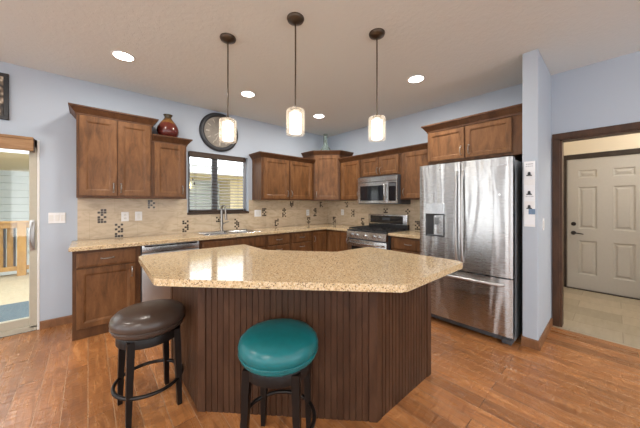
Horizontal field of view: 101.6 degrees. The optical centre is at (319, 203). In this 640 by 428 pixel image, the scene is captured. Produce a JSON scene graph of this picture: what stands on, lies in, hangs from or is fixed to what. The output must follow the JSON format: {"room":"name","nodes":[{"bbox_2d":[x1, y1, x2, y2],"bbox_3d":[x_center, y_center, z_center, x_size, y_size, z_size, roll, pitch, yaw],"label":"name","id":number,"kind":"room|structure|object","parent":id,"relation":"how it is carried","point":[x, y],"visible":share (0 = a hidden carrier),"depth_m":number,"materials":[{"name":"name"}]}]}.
{"room":"kitchen","nodes":[
{"label":"kitchen","id":0,"kind":"room"},
{"bbox_2d":[0,61,327,320],"bbox_3d":[-2.742,-0.011,3.040,7.915,2.801,0.115,0,0,-42],"label":"wall","id":1,"kind":"structure","parent":0,"point":[39,100],"depth_m":2.90,"materials":[{"name":"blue paint"}]},
{"bbox_2d":[0,72,8,119],"bbox_3d":[-3.285,-1.064,2.462,0.460,0.458,0.028,0,0,-42],"label":"picture frame","id":2,"kind":"object","parent":1,"relation":"attached to","point":[4,78],"visible":1,"depth_m":2.59,"materials":[{"name":"black plastic"}]},
{"bbox_2d":[0,134,34,152],"bbox_3d":[-3.685,-0.606,2.054,1.951,0.140,0.108,0,0,-42],"label":"valance","id":3,"kind":"object","parent":1,"relation":"attached to","point":[14,142],"visible":1,"depth_m":2.59,"materials":[{"name":"brown wood"}]},
{"bbox_2d":[0,140,36,336],"bbox_3d":[-3.680,0.330,2.161,1.845,2.000,0.154,0,0,-42],"label":"door","id":4,"kind":"structure","parent":1,"relation":"in","point":[16,326],"depth_m":2.73,"materials":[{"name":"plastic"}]},
{"bbox_2d":[37,140,39,329],"bbox_3d":[-3.005,0.330,2.794,0.018,2.000,0.104,0,0,-42],"label":"trim","id":5,"kind":"structure","parent":1,"relation":"attached to","point":[38,141],"depth_m":2.76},
{"bbox_2d":[39,315,71,329],"bbox_3d":[-2.861,1.288,2.847,0.267,0.085,0.014,0,0,-42],"label":"baseboard","id":6,"kind":"structure","parent":1,"relation":"attached to","point":[63,320],"depth_m":2.83,"materials":[{"name":"brown wood"}]},
{"bbox_2d":[48,212,65,222],"bbox_3d":[-2.864,0.155,2.847,0.135,0.116,0.011,0,0,-42],"label":"light switch","id":7,"kind":"object","parent":1,"relation":"attached to","point":[52,217],"visible":1,"depth_m":2.84,"materials":[{"name":"white plastic"}]},
{"bbox_2d":[68,103,158,198],"bbox_3d":[-2.373,-0.542,3.040,0.792,0.961,0.372,0,0,-42],"label":"upper cabinet","id":8,"kind":"object","parent":1,"relation":"attached to","point":[114,148],"visible":1,"depth_m":2.91,"materials":[{"name":"brown wood"}]},
{"bbox_2d":[152,134,192,198],"bbox_3d":[-1.956,-0.451,3.414,0.445,0.778,0.366,0,0,-42],"label":"upper cabinet","id":9,"kind":"object","parent":1,"relation":"attached to","point":[168,152],"visible":0.96,"depth_m":3.29,"materials":[{"name":"brown wood"}]},
{"bbox_2d":[157,114,178,136],"bbox_3d":[-1.983,-0.993,3.409,0.256,0.325,0.256,0,0,-42],"label":"vase","id":10,"kind":"object","parent":9,"relation":"on","point":[167,127],"visible":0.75,"depth_m":3.33,"materials":[{"name":"ceramic"}]},
{"bbox_2d":[187,155,248,214],"bbox_3d":[-1.566,-0.298,4.061,0.944,0.913,0.127,0,0,-42],"label":"window","id":11,"kind":"structure","parent":1,"relation":"in","point":[214,176],"depth_m":4.04,"materials":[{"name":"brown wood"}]},
{"bbox_2d":[188,151,244,211],"bbox_3d":[-1.568,-0.317,4.024,0.848,0.875,0.081,0,0,-42],"label":"window blind","id":12,"kind":"object","parent":11,"relation":"attached to","point":[190,153],"visible":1,"depth_m":3.97,"materials":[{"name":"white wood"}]},
{"bbox_2d":[199,113,237,151],"bbox_3d":[-1.536,-1.095,4.004,0.592,0.592,0.042,0,0,-42],"label":"wall clock","id":13,"kind":"object","parent":1,"relation":"attached to","point":[210,127],"visible":0.88,"depth_m":3.96,"materials":[{"name":"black metal"}]},
{"bbox_2d":[77,198,419,239],"bbox_3d":[-0.472,0.177,3.332,3.900,0.478,2.460,0,0,-42],"label":"backsplash","id":14,"kind":"structure","parent":1,"relation":"attached to","point":[97,218],"depth_m":3.90,"materials":[{"name":"tile"}]},
{"bbox_2d":[121,212,128,220],"bbox_3d":[-2.415,0.160,3.236,0.076,0.116,0.009,0,0,-42],"label":"wall outlet","id":15,"kind":"object","parent":14,"relation":"attached to","point":[124,215],"visible":1,"depth_m":3.23,"materials":[{"name":"white plastic"}]},
{"bbox_2d":[135,211,141,220],"bbox_3d":[-2.310,0.158,3.328,0.076,0.116,0.011,0,0,-42],"label":"light switch","id":16,"kind":"object","parent":14,"relation":"attached to","point":[138,215],"visible":1,"depth_m":3.32,"materials":[{"name":"white plastic"}]},
{"bbox_2d":[254,210,260,216],"bbox_3d":[-1.056,0.162,4.440,0.125,0.116,0.011,0,0,-42],"label":"light switch","id":17,"kind":"object","parent":14,"relation":"attached to","point":[257,213],"visible":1,"depth_m":4.43,"materials":[{"name":"white plastic"}]},
{"bbox_2d":[249,151,315,200],"bbox_3d":[-0.630,-0.440,4.586,1.150,0.756,0.372,0,0,-42],"label":"upper cabinet","id":18,"kind":"object","parent":1,"relation":"attached to","point":[275,176],"visible":1,"depth_m":4.39,"materials":[{"name":"brown wood"}]},
{"bbox_2d":[301,150,353,200],"bbox_3d":[0.140,-0.521,5.037,0.719,0.918,0.719,0,0,-42],"label":"upper cabinet","id":19,"kind":"object","parent":1,"relation":"attached to","point":[327,164],"visible":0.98,"depth_m":4.84,"materials":[{"name":"brown wood"}]},
{"bbox_2d":[0,0,639,136],"bbox_3d":[0.797,-1.461,0.631,10.215,0.100,8.415,0,0,-42],"label":"ceiling","id":20,"kind":"structure","parent":0,"point":[463,49],"depth_m":2.31,"materials":[{"name":"white"}]},
{"bbox_2d":[110,50,135,61],"bbox_3d":[-1.879,-1.407,2.496,0.196,0.007,0.196,0,0,-42],"label":"recessed light","id":21,"kind":"object","parent":20,"relation":"in","point":[121,55],"visible":1,"depth_m":2.49,"materials":[{"name":"white plastic"}]},
{"bbox_2d":[220,33,235,141],"bbox_3d":[-0.782,-0.968,2.219,0.140,0.886,0.140,0,0,-42],"label":"pendant lamp","id":22,"kind":"object","parent":20,"relation":"hanging from","point":[227,38],"visible":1,"depth_m":2.20,"materials":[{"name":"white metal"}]},
{"bbox_2d":[240,91,255,97],"bbox_3d":[-0.927,-1.407,3.361,0.196,0.007,0.196,0,0,-42],"label":"recessed light","id":23,"kind":"object","parent":20,"relation":"in","point":[249,94],"visible":1,"depth_m":3.36,"materials":[{"name":"white plastic"}]},
{"bbox_2d":[287,12,303,134],"bbox_3d":[-0.186,-0.968,1.985,0.140,0.886,0.140,0,0,-42],"label":"pendant lamp","id":24,"kind":"object","parent":20,"relation":"hanging from","point":[295,19],"visible":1,"depth_m":1.96,"materials":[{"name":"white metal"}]},
{"bbox_2d":[313,114,324,117],"bbox_3d":[-0.016,-1.407,4.205,0.196,0.007,0.196,0,0,-42],"label":"recessed light","id":25,"kind":"object","parent":20,"relation":"in","point":[315,115],"visible":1,"depth_m":4.20,"materials":[{"name":"white plastic"}]},
{"bbox_2d":[369,28,384,139],"bbox_3d":[0.471,-0.968,2.161,0.140,0.886,0.140,0,0,-42],"label":"pendant lamp","id":26,"kind":"object","parent":20,"relation":"hanging from","point":[376,34],"visible":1,"depth_m":2.14,"materials":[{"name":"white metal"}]},
{"bbox_2d":[407,75,424,82],"bbox_3d":[1.086,-1.407,2.958,0.196,0.007,0.196,0,0,-42],"label":"recessed light","id":27,"kind":"object","parent":20,"relation":"in","point":[416,78],"visible":1,"depth_m":2.96,"materials":[{"name":"white plastic"}]},
{"bbox_2d":[0,287,639,427],"bbox_3d":[0.722,1.359,0.555,9.800,0.062,8.200,0,0,-42],"label":"floor","id":28,"kind":"structure","parent":0,"point":[48,379],"depth_m":1.93,"materials":[{"name":"brown wood"}]},
{"bbox_2d":[72,246,140,340],"bbox_3d":[-2.356,0.893,2.895,0.550,0.874,0.611,0,0,-42],"label":"base cabinet","id":29,"kind":"object","parent":28,"relation":"on","point":[105,282],"visible":0.94,"depth_m":2.66,"materials":[{"name":"brown wood"}]},
{"bbox_2d":[108,299,185,427],"bbox_3d":[-1.133,1.006,1.737,0.426,0.648,0.426,0,0,44],"label":"bar stool","id":30,"kind":"object","parent":28,"relation":"on","point":[147,324],"visible":1,"depth_m":1.63,"materials":[{"name":"brown leather"}]},
{"bbox_2d":[141,241,198,301],"bbox_3d":[-1.903,0.896,3.259,0.600,0.868,0.630,0,0,-42],"label":"dishwasher","id":31,"kind":"object","parent":28,"relation":"on","point":[149,291],"visible":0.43,"depth_m":2.97,"materials":[{"name":"grey metal"}]},
{"bbox_2d":[199,235,265,249],"bbox_3d":[-1.335,0.893,3.801,0.958,0.874,0.611,0,0,-42],"label":"base cabinet","id":32,"kind":"object","parent":28,"relation":"on","point":[259,241],"visible":0.07,"depth_m":3.61,"materials":[{"name":"brown wood"}]},
{"bbox_2d":[238,318,317,427],"bbox_3d":[-0.223,1.006,1.415,0.426,0.648,0.426,0,0,8],"label":"bar stool","id":33,"kind":"object","parent":28,"relation":"on","point":[278,353],"visible":1,"depth_m":1.29,"materials":[{"name":"teal leather"}]},
{"bbox_2d":[266,232,289,250],"bbox_3d":[-0.811,0.893,4.265,0.440,0.874,0.611,0,0,-42],"label":"base cabinet","id":34,"kind":"object","parent":28,"relation":"on","point":[280,241],"visible":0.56,"depth_m":4.05,"materials":[{"name":"brown wood"}]},
{"bbox_2d":[171,282,430,422],"bbox_3d":[-0.210,0.895,2.080,2.147,0.870,0.963,0,0,8],"label":"kitchen island","id":35,"kind":"object","parent":28,"relation":"on","point":[374,348],"visible":0.6,"depth_m":1.65,"materials":[{"name":"brown wood"}]},
{"bbox_2d":[138,244,462,292],"bbox_3d":[-0.216,0.436,1.974,1.750,0.040,1.819,0,0,-42],"label":"island countertop","id":36,"kind":"structure","parent":35,"relation":"on","point":[366,269],"depth_m":1.68,"materials":[{"name":"stone"}]},
{"bbox_2d":[290,231,311,250],"bbox_3d":[-0.476,0.893,4.563,0.455,0.874,0.611,0,0,-42],"label":"base cabinet","id":37,"kind":"object","parent":28,"relation":"on","point":[302,240],"visible":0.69,"depth_m":4.35,"materials":[{"name":"brown wood"}]},
{"bbox_2d":[312,229,340,251],"bbox_3d":[0.132,0.893,4.906,0.907,0.874,0.904,0,0,-42],"label":"base cabinet","id":38,"kind":"object","parent":28,"relation":"on","point":[326,240],"visible":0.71,"depth_m":4.62,"materials":[{"name":"brown wood"}]},
{"bbox_2d":[68,223,353,251],"bbox_3d":[-0.932,0.436,3.808,3.939,0.040,1.119,0,0,-42],"label":"countertop","id":39,"kind":"structure","parent":38,"relation":"on","point":[80,245],"depth_m":3.21,"materials":[{"name":"stone"}]},
{"bbox_2d":[220,205,228,230],"bbox_3d":[-1.422,0.215,3.967,0.178,0.399,0.146,0,0,40],"label":"faucet","id":40,"kind":"object","parent":39,"relation":"on","point":[221,211],"visible":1,"depth_m":3.96,"materials":[{"name":"silver metal"}]},
{"bbox_2d":[196,229,260,235],"bbox_3d":[-1.329,0.505,3.801,0.804,0.190,0.464,0,0,-42],"label":"sink","id":41,"kind":"object","parent":39,"relation":"in","point":[240,230],"visible":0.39,"depth_m":3.88,"materials":[{"name":"silver metal"}]},
{"bbox_2d":[340,231,348,250],"bbox_3d":[0.616,0.893,4.582,0.611,0.874,0.222,0,0,-42],"label":"base cabinet","id":42,"kind":"object","parent":28,"relation":"on","point":[343,234],"visible":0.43,"depth_m":4.43,"materials":[{"name":"brown wood"}]},
{"bbox_2d":[346,214,408,249],"bbox_3d":[0.902,0.755,4.176,0.701,1.150,0.751,0,0,-42],"label":"range","id":43,"kind":"object","parent":28,"relation":"on","point":[375,234],"visible":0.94,"depth_m":4.11,"materials":[{"name":"metal"}]},
{"bbox_2d":[347,228,407,233],"bbox_3d":[0.927,0.425,4.198,0.633,0.020,0.751,0,0,-42],"label":"cooktop","id":44,"kind":"object","parent":43,"relation":"in","point":[356,230],"depth_m":4.03,"materials":[{"name":"metal"}]},
{"bbox_2d":[391,236,419,254],"bbox_3d":[1.390,0.893,3.710,0.611,0.874,0.555,0,0,-42],"label":"base cabinet","id":45,"kind":"object","parent":28,"relation":"on","point":[401,244],"visible":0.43,"depth_m":3.56,"materials":[{"name":"brown wood"}]},
{"bbox_2d":[388,230,419,238],"bbox_3d":[1.382,0.436,3.705,0.613,0.040,0.554,0,0,-42],"label":"countertop","id":46,"kind":"structure","parent":45,"relation":"on","point":[414,234],"depth_m":3.65,"materials":[{"name":"stone"}]},
{"bbox_2d":[420,156,521,345],"bbox_3d":[1.768,0.441,3.002,0.926,1.778,0.904,0,0,-42],"label":"refrigerator","id":47,"kind":"object","parent":28,"relation":"on","point":[471,211],"visible":0.86,"depth_m":2.61,"materials":[{"name":"silver metal"}]},
{"bbox_2d":[328,51,639,317],"bbox_3d":[2.934,-0.011,2.517,0.115,2.801,8.200,0,0,-42],"label":"wall","id":48,"kind":"structure","parent":0,"point":[605,93],"depth_m":2.79,"materials":[{"name":"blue paint"}]},
{"bbox_2d":[338,155,360,199],"bbox_3d":[0.632,-0.446,4.744,0.372,0.768,0.488,0,0,-42],"label":"upper cabinet","id":49,"kind":"object","parent":48,"relation":"attached to","point":[350,167],"visible":0.72,"depth_m":4.65,"materials":[{"name":"brown wood"}]},
{"bbox_2d":[359,148,400,177],"bbox_3d":[1.047,-0.636,4.277,0.372,0.388,0.760,0,0,-42],"label":"upper cabinet","id":50,"kind":"object","parent":48,"relation":"attached to","point":[385,162],"visible":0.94,"depth_m":4.14,"materials":[{"name":"brown wood"}]},
{"bbox_2d":[358,174,410,203],"bbox_3d":[1.014,-0.214,4.249,0.437,0.445,0.757,0,0,-42],"label":"microwave","id":51,"kind":"object","parent":50,"relation":"attached to","point":[386,189],"visible":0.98,"depth_m":4.07,"materials":[{"name":"silver metal"}]},
{"bbox_2d":[398,142,427,199],"bbox_3d":[1.480,-0.446,3.788,0.372,0.768,0.545,0,0,-42],"label":"upper cabinet","id":52,"kind":"object","parent":48,"relation":"attached to","point":[413,157],"visible":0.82,"depth_m":3.76,"materials":[{"name":"brown wood"}]},
{"bbox_2d":[421,103,521,164],"bbox_3d":[1.873,-0.738,3.142,0.642,0.485,1.055,0,0,-42],"label":"upper cabinet","id":53,"kind":"object","parent":48,"relation":"attached to","point":[496,133],"visible":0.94,"depth_m":2.88,"materials":[{"name":"brown wood"}]},
{"bbox_2d":[552,121,639,326],"bbox_3d":[2.938,0.287,2.511,0.150,2.086,1.048,0,0,-42],"label":"trim","id":54,"kind":"structure","parent":48,"relation":"attached to","point":[558,140],"depth_m":2.81,"materials":[{"name":"brown wood"}]},
{"bbox_2d":[522,49,550,339],"bbox_3d":[2.225,-0.041,2.667,0.748,2.741,0.116,0,0,-42],"label":"wall partition","id":55,"kind":"structure","parent":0,"point":[536,77],"depth_m":2.45,"materials":[{"name":"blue paint"}]},
{"bbox_2d":[524,161,534,226],"bbox_3d":[1.935,-0.089,2.414,0.022,0.605,0.084,0,0,-42],"label":"rack","id":56,"kind":"object","parent":55,"relation":"attached to","point":[529,167],"visible":1,"depth_m":2.42,"materials":[{"name":"white plastic"}]},
{"bbox_2d":[521,318,552,350],"bbox_3d":[2.215,1.288,2.652,0.743,0.085,0.135,0,0,-42],"label":"baseboard","id":57,"kind":"structure","parent":55,"relation":"attached to","point":[525,341],"depth_m":2.43,"materials":[{"name":"brown wood"}]},
{"bbox_2d":[542,218,544,229],"bbox_3d":[2.165,0.200,2.529,0.076,0.116,0.011,0,0,-42],"label":"light switch","id":58,"kind":"object","parent":55,"relation":"attached to","point":[543,221],"visible":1,"depth_m":2.52,"materials":[{"name":"white plastic"}]},
{"bbox_2d":[564,133,639,157],"bbox_3d":[4.887,-0.041,3.179,0.115,2.741,3.000,0,0,-42],"label":"wall","id":59,"kind":"structure","parent":0,"point":[629,141],"depth_m":3.87,"materials":[{"name":"beige paint"}]},
{"bbox_2d":[564,148,639,299],"bbox_3d":[4.223,0.280,3.864,0.090,2.100,0.955,0,0,-42],"label":"trim","id":60,"kind":"structure","parent":59,"relation":"attached to","point":[635,150],"depth_m":4.09,"materials":[{"name":"brown wood"}]},
{"bbox_2d":[567,154,639,298],"bbox_3d":[4.205,0.310,3.847,0.105,2.012,0.823,0,0,-42],"label":"door","id":61,"kind":"structure","parent":59,"relation":"in","point":[603,193],"depth_m":3.86,"materials":[{"name":"white wood"}]},
{"label":"outside","id":62,"kind":"structure","parent":0,"visible":0},
{"bbox_2d":[0,272,28,304],"bbox_3d":[-6.098,1.495,2.970,6.200,0.030,4.224,0,0,-42],"label":"deck","id":63,"kind":"object","parent":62,"point":[14,288],"depth_m":4.56,"materials":[{"name":"beige wood"}]},
{"bbox_2d":[0,220,28,275],"bbox_3d":[-7.375,0.917,4.334,6.100,1.126,0.150,0,0,-42],"label":"deck railing","id":64,"kind":"object","parent":63,"relation":"on","point":[21,268],"visible":0.17,"depth_m":5.33,"materials":[{"name":"brown wood"}]},
{"bbox_2d":[0,301,34,337],"bbox_3d":[-4.520,1.474,2.923,2.700,0.012,1.400,0,0,-42],"label":"mat","id":65,"kind":"object","parent":63,"relation":"on","point":[18,310],"visible":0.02,"depth_m":3.56,"materials":[{"name":"blue fabric"}]},
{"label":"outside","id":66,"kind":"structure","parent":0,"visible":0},
{"bbox_3d":[-10.568,2.105,16.148,30.000,0.050,29.885,0,0,-42],"label":"ground","id":67,"kind":"structure","parent":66,"visible":0},
{"bbox_2d":[0,148,242,275],"bbox_3d":[-7.979,0.280,10.214,18.800,3.600,11.600,0,0,-42],"label":"neighbor house","id":68,"kind":"structure","parent":67,"relation":"on","point":[14,164],"depth_m":7.66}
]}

